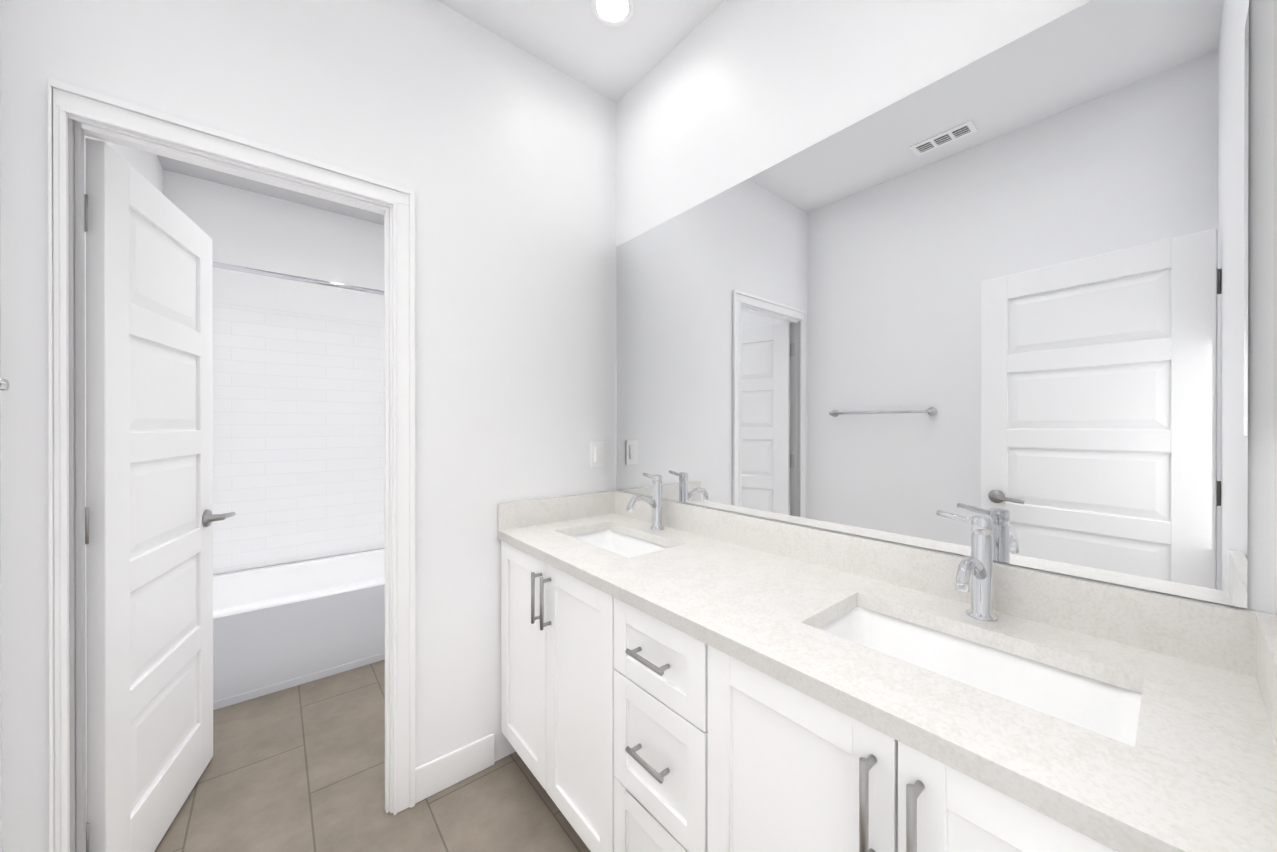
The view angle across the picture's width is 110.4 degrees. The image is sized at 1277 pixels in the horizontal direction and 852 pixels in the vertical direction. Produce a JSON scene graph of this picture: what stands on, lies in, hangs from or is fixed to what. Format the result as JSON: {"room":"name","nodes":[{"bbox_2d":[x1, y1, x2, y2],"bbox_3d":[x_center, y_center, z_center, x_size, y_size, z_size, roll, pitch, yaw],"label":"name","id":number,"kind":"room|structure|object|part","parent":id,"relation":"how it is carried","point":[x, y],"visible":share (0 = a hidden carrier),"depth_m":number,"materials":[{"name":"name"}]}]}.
{"room":"bathroom","nodes":[
{"label":"bathroom","id":0,"kind":"room"},
{"bbox_2d":[0,135,162,851],"bbox_3d":[-1.480,-0.154,0.979,0.120,2.850,3.840,0,0,-40],"label":"wall","id":1,"kind":"structure","parent":0,"point":[147,165],"depth_m":1.41,"materials":[{"name":"white paint"}]},
{"bbox_2d":[0,379,8,390],"bbox_3d":[-1.066,-0.079,0.620,0.062,0.048,0.608,0,0,-40],"label":"towel rail","id":2,"kind":"object","parent":1,"relation":"attached to","point":[4,384],"visible":1,"depth_m":0.85,"materials":[{"name":"silver metal"}]},
{"bbox_2d":[86,791,86,821],"bbox_3d":[-1.767,1.212,1.434,0.012,0.115,1.012,0,0,-40],"label":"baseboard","id":3,"kind":"structure","parent":1,"relation":"attached to","point":[86,806],"depth_m":1.37,"materials":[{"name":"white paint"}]},
{"bbox_2d":[157,155,383,224],"bbox_3d":[-1.423,-1.486,2.196,1.520,0.190,1.790,0,0,-40],"label":"ceiling","id":4,"kind":"structure","parent":0,"point":[192,170],"depth_m":2.61,"materials":[{"name":"grey paint"}]},
{"bbox_2d":[163,169,383,574],"bbox_3d":[-1.925,-0.158,3.023,1.795,2.850,0.120,0,0,-40],"label":"wall","id":5,"kind":"structure","parent":0,"point":[246,228],"depth_m":2.73,"materials":[{"name":"white paint"}]},
{"bbox_2d":[212,303,384,573],"bbox_3d":[-1.989,0.070,2.885,1.518,1.546,0.009,0,0,-40],"label":"wall tile","id":6,"kind":"structure","parent":5,"relation":"attached to","point":[298,436],"depth_m":2.74,"materials":[{"name":"white tile"}]},
{"bbox_2d":[212,262,383,294],"bbox_3d":[-1.534,-0.732,2.333,1.498,0.060,0.060,0,0,-40],"label":"shower rail","id":7,"kind":"object","parent":6,"relation":"attached to","point":[285,276],"visible":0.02,"depth_m":2.18,"materials":[{"name":"silver metal"}]},
{"bbox_2d":[0,0,615,851],"bbox_3d":[-0.772,-0.155,1.530,1.675,2.850,0.070,0,0,-40],"label":"wall","id":8,"kind":"structure","parent":0,"point":[494,152],"depth_m":1.53,"materials":[{"name":"white paint"}]},
{"bbox_2d":[85,138,235,851],"bbox_3d":[-1.494,0.274,1.396,0.151,1.969,0.738,0,0,-27],"label":"door","id":9,"kind":"structure","parent":8,"relation":"in","point":[149,453],"depth_m":1.27,"materials":[{"name":"white paint"}]},
{"bbox_3d":[-1.351,0.251,1.081,0.010,1.640,0.046,0,0,-40],"label":"door jamb hinges","id":10,"kind":"part","parent":9,"relation":"part of","materials":[{"name":"silver metal"}]},
{"bbox_3d":[-1.626,0.340,1.660,0.151,0.064,0.148,0,0,-27],"label":"handle","id":11,"kind":"part","parent":9,"relation":"part of","materials":[{"name":"silver metal"}]},
{"bbox_2d":[47,78,414,851],"bbox_3d":[-1.067,0.244,1.275,0.758,2.057,0.093,0,0,-40],"label":"door frame","id":12,"kind":"structure","parent":8,"relation":"attached to","point":[65,102],"depth_m":1.07,"materials":[{"name":"white paint"}]},
{"bbox_2d":[415,733,494,803],"bbox_3d":[-0.648,1.212,1.580,0.275,0.115,0.012,0,0,-40],"label":"baseboard","id":13,"kind":"structure","parent":8,"relation":"attached to","point":[438,774],"depth_m":1.57,"materials":[{"name":"white paint"}]},
{"bbox_2d":[591,441,603,466],"bbox_3d":[-0.181,0.124,1.966,0.070,0.114,0.010,0,0,-40],"label":"switch plate","id":14,"kind":"object","parent":8,"relation":"attached to","point":[597,453],"visible":1,"depth_m":1.96,"materials":[{"name":"white plastic"}]},
{"bbox_2d":[154,660,590,851],"bbox_3d":[-0.787,1.300,1.552,1.915,0.060,3.840,0,0,-40],"label":"floor","id":15,"kind":"structure","parent":0,"point":[299,768],"depth_m":1.52,"materials":[{"name":"tile"}]},
{"bbox_2d":[213,548,384,709],"bbox_3d":[-1.748,1.058,2.595,1.514,0.420,0.761,0,0,-40],"label":"tub","id":16,"kind":"object","parent":15,"relation":"on","point":[276,628],"visible":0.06,"depth_m":2.25,"materials":[{"name":"white ceramic"}]},
{"bbox_2d":[498,473,1276,851],"bbox_3d":[0.223,0.728,1.179,0.583,1.084,1.734,0,0,-40],"label":"bathroom vanity","id":17,"kind":"object","parent":15,"relation":"on","point":[680,677],"visible":1,"depth_m":0.83,"materials":[{"name":"white paint"}]},
{"bbox_2d":[571,529,667,557],"bbox_3d":[-0.076,0.512,1.580,0.312,0.170,0.512,0,0,-40],"label":"sink","id":18,"kind":"object","parent":17,"relation":"in","point":[628,544],"depth_m":1.75,"materials":[{"name":"white ceramic"}]},
{"bbox_2d":[627,473,663,529],"bbox_3d":[0.008,0.290,1.685,0.172,0.210,0.107,0,0,-40],"label":"faucet","id":19,"kind":"object","parent":17,"relation":"on","point":[655,502],"depth_m":1.69,"materials":[{"name":"silver metal"}]},
{"bbox_2d":[937,510,997,621],"bbox_3d":[0.651,0.291,0.906,0.172,0.210,0.107,0,0,-40],"label":"faucet","id":20,"kind":"object","parent":17,"relation":"on","point":[978,566],"depth_m":0.91,"materials":[{"name":"silver metal"}]},
{"bbox_2d":[817,606,1141,746],"bbox_3d":[0.567,0.514,0.801,0.312,0.170,0.512,0,0,-40],"label":"sink","id":21,"kind":"object","parent":17,"relation":"in","point":[1108,706],"depth_m":0.84,"materials":[{"name":"white ceramic"}]},
{"bbox_2d":[438,0,724,102],"bbox_3d":[-0.196,-1.529,0.830,1.675,0.100,1.740,0,0,-40],"label":"ceiling","id":22,"kind":"structure","parent":0,"point":[577,40],"depth_m":1.67,"materials":[{"name":"white paint"}]},
{"bbox_2d":[591,0,633,26],"bbox_3d":[-0.091,-1.476,1.564,0.150,0.007,0.150,0,0,-40],"label":"recessed light","id":23,"kind":"object","parent":22,"relation":"in","point":[613,13],"visible":1,"depth_m":1.58,"materials":[{"name":"white plastic"}]},
{"bbox_2d":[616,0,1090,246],"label":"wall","id":24,"kind":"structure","parent":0,"point":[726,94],"depth_m":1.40,"materials":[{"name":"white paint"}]},
{"bbox_2d":[993,0,1276,614],"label":"wall","id":25,"kind":"structure","parent":0,"point":[1262,449],"depth_m":0.71,"materials":[{"name":"white paint"}]},
{"bbox_2d":[616,0,1248,608],"bbox_3d":[0.442,-0.261,1.369,0.006,1.108,1.698,0,0,-40],"label":"mirror","id":26,"kind":"object","parent":25,"relation":"attached to","point":[1004,288],"visible":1,"depth_m":0.96,"materials":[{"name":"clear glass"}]}
]}

